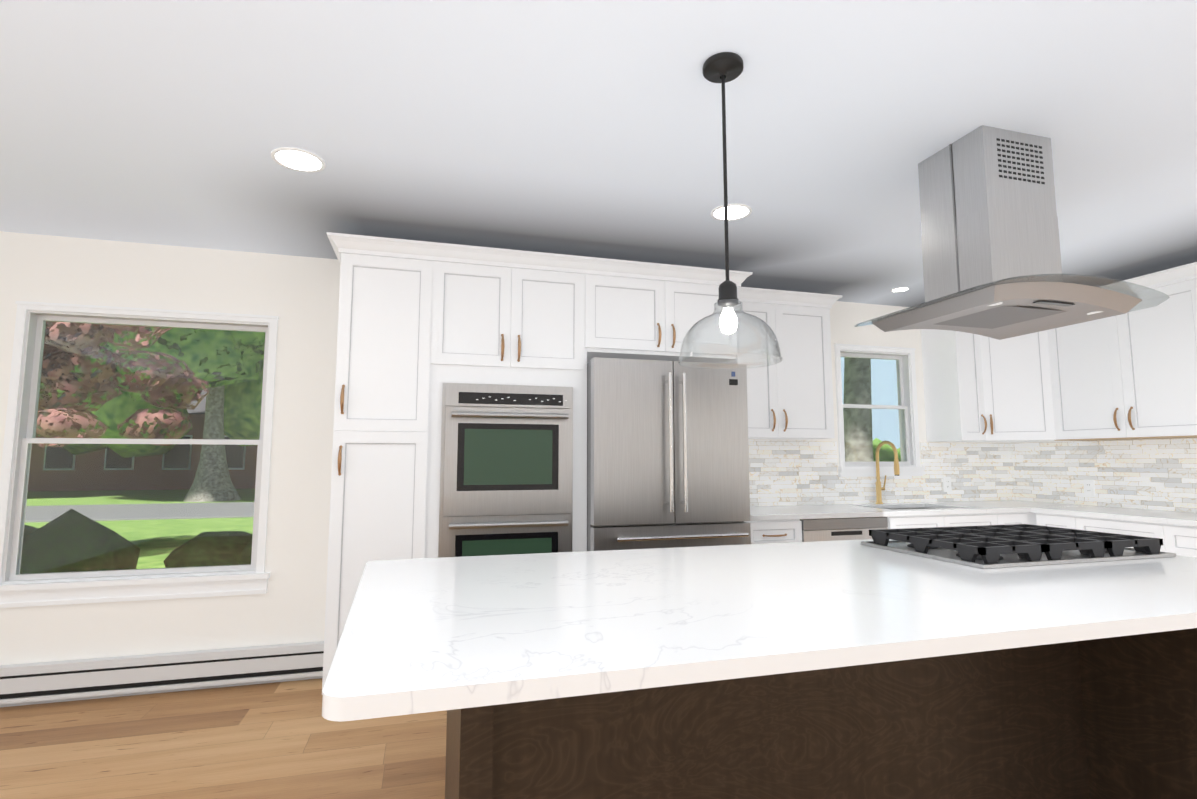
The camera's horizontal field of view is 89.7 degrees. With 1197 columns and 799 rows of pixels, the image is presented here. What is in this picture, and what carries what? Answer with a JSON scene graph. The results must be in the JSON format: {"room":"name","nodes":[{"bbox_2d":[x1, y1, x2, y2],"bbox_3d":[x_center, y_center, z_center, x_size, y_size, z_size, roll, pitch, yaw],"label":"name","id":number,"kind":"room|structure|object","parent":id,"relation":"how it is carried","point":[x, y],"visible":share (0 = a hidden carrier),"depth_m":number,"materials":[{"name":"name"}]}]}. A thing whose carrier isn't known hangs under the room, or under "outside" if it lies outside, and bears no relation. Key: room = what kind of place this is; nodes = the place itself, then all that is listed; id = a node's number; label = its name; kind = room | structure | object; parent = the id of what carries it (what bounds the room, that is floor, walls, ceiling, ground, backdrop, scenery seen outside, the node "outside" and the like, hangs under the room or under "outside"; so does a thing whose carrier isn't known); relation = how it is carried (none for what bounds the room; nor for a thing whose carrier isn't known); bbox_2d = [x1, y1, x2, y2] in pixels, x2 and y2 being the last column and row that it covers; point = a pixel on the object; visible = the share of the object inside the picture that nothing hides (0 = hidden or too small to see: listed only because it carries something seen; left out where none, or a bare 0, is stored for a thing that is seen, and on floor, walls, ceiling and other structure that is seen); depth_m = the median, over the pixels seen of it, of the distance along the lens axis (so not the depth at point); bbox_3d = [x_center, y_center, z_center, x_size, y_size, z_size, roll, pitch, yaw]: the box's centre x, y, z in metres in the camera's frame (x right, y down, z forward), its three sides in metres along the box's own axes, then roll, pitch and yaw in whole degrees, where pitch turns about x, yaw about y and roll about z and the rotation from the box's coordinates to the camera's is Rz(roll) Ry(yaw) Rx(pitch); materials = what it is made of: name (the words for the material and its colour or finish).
{"room":"kitchen","nodes":[
{"label":"kitchen","id":0,"kind":"room"},
{"bbox_2d":[0,678,446,798],"bbox_3d":[1.870,1.339,0.673,12.429,0.060,7.480,2,-6,-16],"label":"floor","id":1,"kind":"structure","parent":0,"point":[281,740],"depth_m":2.57,"materials":[{"name":"brown wood"}]},
{"bbox_2d":[322,233,449,694],"bbox_3d":[-1.150,0.383,3.345,0.532,2.372,0.618,2,-6,-16],"label":"tall cabinet","id":2,"kind":"object","parent":1,"relation":"on","point":[420,323],"depth_m":3.08,"materials":[{"name":"white wood"}]},
{"bbox_2d":[587,357,750,550],"bbox_3d":[0.336,0.703,3.626,0.929,1.790,0.772,2,-6,-16],"label":"refrigerator","id":3,"kind":"object","parent":1,"relation":"on","point":[667,455],"visible":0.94,"depth_m":3.34,"materials":[{"name":"silver metal"}]},
{"bbox_2d":[744,519,801,543],"bbox_3d":[0.971,1.189,3.876,0.397,0.872,0.603,2,-6,-16],"label":"base cabinet","id":4,"kind":"object","parent":1,"relation":"on","point":[766,531],"depth_m":3.63,"materials":[{"name":"white wood"}]},
{"bbox_2d":[445,628,1196,798],"bbox_3d":[0.787,0.977,1.743,2.377,0.872,1.161,2,-6,-16],"label":"kitchen island","id":5,"kind":"object","parent":1,"relation":"on","point":[1110,718],"visible":0.44,"depth_m":1.58,"materials":[{"name":"brown wood"}]},
{"bbox_2d":[322,539,1196,721],"bbox_3d":[0.701,0.523,1.756,2.687,0.032,1.205,2,-6,-16],"label":"island countertop","id":6,"kind":"structure","parent":5,"relation":"on","point":[422,635],"depth_m":1.28,"materials":[{"name":"stone"}]},
{"bbox_2d":[861,524,1175,568],"bbox_3d":[1.491,0.520,2.193,0.830,0.058,0.540,2,-6,-16],"label":"cooktop","id":7,"kind":"object","parent":6,"relation":"in","point":[998,546],"visible":1,"depth_m":2.05,"materials":[{"name":"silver metal"}]},
{"bbox_2d":[800,517,887,541],"bbox_3d":[1.470,1.203,3.996,0.620,0.869,0.585,2,-6,-16],"label":"dishwasher","id":8,"kind":"object","parent":1,"relation":"on","point":[829,529],"visible":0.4,"depth_m":3.74,"materials":[{"name":"silver metal"}]},
{"bbox_2d":[956,512,1031,526],"bbox_3d":[3.201,1.253,4.514,0.587,0.872,0.583,2,-6,-16],"label":"base cabinet","id":9,"kind":"object","parent":1,"relation":"on","point":[992,518],"depth_m":4.09,"materials":[{"name":"white wood"}]},
{"bbox_2d":[750,500,1064,520],"bbox_3d":[2.137,0.870,4.221,2.811,0.234,0.635,2,-6,-16],"label":"countertop","id":10,"kind":"structure","parent":9,"relation":"on","point":[795,512],"depth_m":4.03,"materials":[{"name":"stone"}]},
{"bbox_2d":[875,441,899,503],"bbox_3d":[2.128,0.536,4.414,0.084,0.468,0.235,2,-6,-16],"label":"faucet","id":11,"kind":"object","parent":10,"relation":"on","point":[879,488],"visible":1,"depth_m":4.47,"materials":[{"name":"gold metal"}]},
{"bbox_2d":[1028,512,1063,527],"bbox_3d":[3.333,1.203,4.018,0.605,0.872,0.338,2,-6,-16],"label":"base cabinet","id":12,"kind":"object","parent":1,"relation":"on","point":[1051,520],"depth_m":4.05,"materials":[{"name":"white wood"}]},
{"bbox_2d":[1060,515,1147,547],"bbox_3d":[3.428,1.170,3.682,0.605,0.872,0.601,2,-6,-16],"label":"base cabinet","id":13,"kind":"object","parent":1,"relation":"on","point":[1133,528],"depth_m":3.70,"materials":[{"name":"white wood"}]},
{"bbox_2d":[1030,504,1196,526],"bbox_3d":[3.516,0.680,3.328,0.651,0.032,1.860,2,-6,-16],"label":"countertop","id":14,"kind":"structure","parent":13,"relation":"on","point":[1180,518],"depth_m":3.76,"materials":[{"name":"stone"}]},
{"bbox_2d":[1144,522,1196,557],"bbox_3d":[3.551,1.127,3.251,0.605,0.872,0.538,2,-6,-16],"label":"base cabinet","id":15,"kind":"object","parent":1,"relation":"on","point":[1179,540],"depth_m":3.35,"materials":[{"name":"white wood"}]},
{"bbox_2d":[0,231,1010,664],"bbox_3d":[-0.794,0.394,3.843,8.969,2.449,0.140,2,-6,-16],"label":"wall","id":16,"kind":"structure","parent":0,"point":[298,297],"depth_m":3.43,"materials":[{"name":"white paint"}]},
{"bbox_2d":[0,301,278,607],"bbox_3d":[-2.496,0.287,3.325,1.308,1.584,0.145,2,-6,-16],"label":"window","id":17,"kind":"structure","parent":16,"relation":"in","point":[17,589],"depth_m":3.27,"materials":[{"name":"white wood"}]},
{"bbox_2d":[0,641,323,706],"bbox_3d":[-2.715,1.447,3.084,2.538,0.203,0.061,2,-6,-16],"label":"baseboard heater","id":18,"kind":"object","parent":16,"relation":"attached to","point":[58,681],"visible":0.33,"depth_m":3.17,"materials":[{"name":"white metal"}]},
{"bbox_2d":[446,244,589,399],"bbox_3d":[-0.564,-0.410,3.591,0.835,0.744,0.618,2,-6,-16],"label":"upper cabinet","id":19,"kind":"object","parent":16,"relation":"attached to","point":[517,318],"depth_m":3.31,"materials":[{"name":"white wood"}]},
{"bbox_2d":[586,257,677,371],"bbox_3d":[0.103,-0.500,3.789,0.546,0.526,0.618,2,-6,-16],"label":"upper cabinet","id":20,"kind":"object","parent":16,"relation":"attached to","point":[632,310],"depth_m":3.50,"materials":[{"name":"white wood"}]},
{"bbox_2d":[666,265,741,363],"bbox_3d":[0.515,-0.489,3.905,0.547,0.526,0.618,2,-6,-16],"label":"upper cabinet","id":21,"kind":"object","parent":16,"relation":"attached to","point":[698,288],"depth_m":3.63,"materials":[{"name":"white wood"}]},
{"bbox_2d":[738,288,789,439],"bbox_3d":[0.977,-0.228,4.165,0.496,0.992,0.323,2,-6,-16],"label":"upper cabinet","id":22,"kind":"object","parent":16,"relation":"attached to","point":[768,389],"depth_m":4.04,"materials":[{"name":"white wood"}]},
{"bbox_2d":[786,292,834,439],"bbox_3d":[1.340,-0.218,4.267,0.496,0.992,0.323,2,-6,-16],"label":"upper cabinet","id":23,"kind":"object","parent":16,"relation":"attached to","point":[808,334],"depth_m":4.14,"materials":[{"name":"white wood"}]},
{"bbox_2d":[834,344,924,476],"bbox_3d":[2.143,0.089,4.664,0.760,1.004,0.145,2,-6,-16],"label":"window","id":24,"kind":"structure","parent":16,"relation":"in","point":[909,465],"depth_m":4.69,"materials":[{"name":"white wood"}]},
{"bbox_2d":[748,440,1015,505],"bbox_3d":[2.052,0.550,4.558,2.813,0.467,0.009,2,-6,-16],"label":"tile backsplash","id":25,"kind":"structure","parent":16,"relation":"attached to","point":[781,472],"depth_m":4.53,"materials":[{"name":"stone"}]},
{"bbox_2d":[943,477,951,491],"bbox_3d":[2.746,0.668,4.733,0.072,0.115,0.008,2,-6,-16],"label":"electrical outlet","id":26,"kind":"object","parent":25,"relation":"attached to","point":[947,484],"visible":1,"depth_m":4.73,"materials":[{"name":"white plastic"}]},
{"bbox_2d":[921,329,984,441],"bbox_3d":[2.768,-0.178,4.649,0.280,0.996,0.361,2,-6,-16],"label":"upper cabinet","id":27,"kind":"object","parent":16,"relation":"attached to","point":[954,398],"depth_m":4.54,"materials":[{"name":"white wood"}]},
{"bbox_2d":[438,383,572,557],"bbox_3d":[-0.543,0.599,3.413,0.704,1.319,0.661,2,-6,-16],"label":"wall oven","id":28,"kind":"object","parent":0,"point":[506,476],"visible":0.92,"depth_m":3.17,"materials":[{"name":"silver metal"}]},
{"bbox_2d":[0,0,1196,306],"bbox_3d":[1.870,-1.178,0.924,12.429,0.100,7.480,2,-6,-16],"label":"ceiling","id":29,"kind":"structure","parent":0,"point":[588,128],"depth_m":2.18,"materials":[{"name":"paint"}]},
{"bbox_2d":[271,147,325,172],"bbox_3d":[-1.220,-0.973,2.448,0.201,0.005,0.201,2,-6,-16],"label":"recessed light","id":30,"kind":"object","parent":29,"relation":"in","point":[297,159],"visible":1,"depth_m":2.44,"materials":[{"name":"white plastic"}]},
{"bbox_2d":[678,52,781,369],"bbox_3d":[0.384,-0.572,1.812,0.300,0.929,0.300,2,-6,-16],"label":"pendant light","id":31,"kind":"object","parent":29,"relation":"hanging from","point":[722,68],"visible":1,"depth_m":1.80,"materials":[{"name":"black"}]},
{"bbox_2d":[711,204,751,220],"bbox_3d":[0.654,-0.921,2.966,0.201,0.005,0.201,2,-6,-16],"label":"recessed light","id":32,"kind":"object","parent":29,"relation":"in","point":[738,211],"visible":1,"depth_m":2.96,"materials":[{"name":"white plastic"}]},
{"bbox_2d":[891,287,908,291],"bbox_3d":[2.163,-0.787,4.311,0.118,0.005,0.118,2,-6,-16],"label":"recessed light","id":33,"kind":"object","parent":29,"relation":"in","point":[900,289],"visible":1,"depth_m":4.31,"materials":[{"name":"white"}]},
{"bbox_2d":[854,125,1168,339],"bbox_3d":[1.511,-0.637,2.314,0.810,0.700,0.690,2,-6,-16],"label":"range hood","id":34,"kind":"object","parent":29,"relation":"hanging from","point":[991,257],"visible":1,"depth_m":2.22,"materials":[{"name":"silver metal"}]},
{"bbox_2d":[1011,438,1196,512],"bbox_3d":[4.453,0.163,1.525,0.140,2.449,7.480,2,-6,-16],"label":"wall","id":35,"kind":"structure","parent":0,"point":[1074,441],"depth_m":4.58,"materials":[{"name":"white paint"}]},
{"bbox_2d":[981,329,1060,441],"bbox_3d":[3.174,-0.182,4.605,0.667,0.996,0.668,2,-6,-16],"label":"upper cabinet","id":36,"kind":"object","parent":35,"relation":"attached to","point":[1018,382],"depth_m":4.43,"materials":[{"name":"white wood"}]},
{"bbox_2d":[1012,438,1196,511],"bbox_3d":[3.739,0.472,3.746,0.011,0.462,2.460,2,-6,-16],"label":"tile backsplash","id":37,"kind":"structure","parent":35,"relation":"attached to","point":[1157,474],"depth_m":4.21,"materials":[{"name":"stone"}]},
{"bbox_2d":[1083,480,1094,495],"bbox_3d":[3.554,0.640,4.355,0.008,0.115,0.072,2,-6,-16],"label":"electrical outlet","id":38,"kind":"object","parent":37,"relation":"attached to","point":[1089,487],"visible":1,"depth_m":4.35,"materials":[{"name":"white plastic"}]},
{"bbox_2d":[1053,262,1196,440],"bbox_3d":[3.525,-0.250,3.928,0.361,0.996,1.025,2,-6,-16],"label":"upper cabinet","id":39,"kind":"object","parent":35,"relation":"attached to","point":[1131,375],"depth_m":3.81,"materials":[{"name":"white wood"}]},
{"label":"outside","id":40,"kind":"structure","parent":0,"visible":0},
{"bbox_2d":[24,489,254,568],"bbox_3d":[-12.427,5.750,41.861,120.000,0.130,79.700,2,-6,-16],"label":"ground","id":41,"kind":"structure","parent":40,"point":[230,520],"depth_m":17.05,"materials":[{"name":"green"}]},
{"bbox_2d":[38,323,198,457],"bbox_3d":[-23.296,-0.975,24.190,12.349,9.954,10.360,2,-6,-16],"label":"tree","id":42,"kind":"object","parent":41,"relation":"on","point":[125,407],"depth_m":23.67,"materials":[{"name":"green plant"}]},
{"bbox_2d":[32,321,208,446],"bbox_3d":[-7.918,0.393,8.908,3.178,4.068,2.458,2,-6,-16],"label":"tree","id":43,"kind":"object","parent":41,"relation":"on","point":[188,373],"depth_m":9.13,"materials":[{"name":"pink plant"}]},
{"bbox_2d":[20,509,252,573],"bbox_3d":[-3.710,1.309,4.025,4.674,1.140,1.173,2,-6,-16],"label":"hedge","id":44,"kind":"object","parent":41,"relation":"on","point":[107,533],"depth_m":4.01,"materials":[{"name":"green plant"}]},
{"bbox_2d":[90,325,264,501],"bbox_3d":[-15.206,-2.762,22.392,12.127,13.170,12.982,2,-6,-16],"label":"tree","id":45,"kind":"object","parent":41,"relation":"on","point":[183,343],"depth_m":21.52,"materials":[{"name":"green plant"}]},
{"bbox_2d":[224,341,264,446],"bbox_3d":[-10.902,-1.091,28.654,13.601,11.032,9.314,2,-6,-16],"label":"tree","id":46,"kind":"object","parent":41,"relation":"on","point":[247,412],"depth_m":23.70,"materials":[{"name":"plant"}]},
{"bbox_2d":[28,357,899,490],"bbox_3d":[-8.811,1.141,28.747,48.400,6.500,28.460,2,-6,-16],"label":"house","id":47,"kind":"structure","parent":41,"relation":"on","point":[232,450],"depth_m":30.07,"materials":[{"name":"brown"}]},
{"bbox_2d":[843,357,872,461],"bbox_3d":[4.438,-2.232,9.652,6.283,9.537,6.976,2,-6,-16],"label":"tree","id":48,"kind":"object","parent":41,"relation":"on","point":[849,427],"depth_m":9.80,"materials":[{"name":"plant"}]},
{"bbox_2d":[873,438,900,461],"bbox_3d":[7.901,2.070,15.491,7.368,2.170,2.234,1,-6,-12],"label":"shrubs","id":49,"kind":"object","parent":41,"relation":"on","point":[882,454],"depth_m":15.28,"materials":[{"name":"green plant"}]}
]}

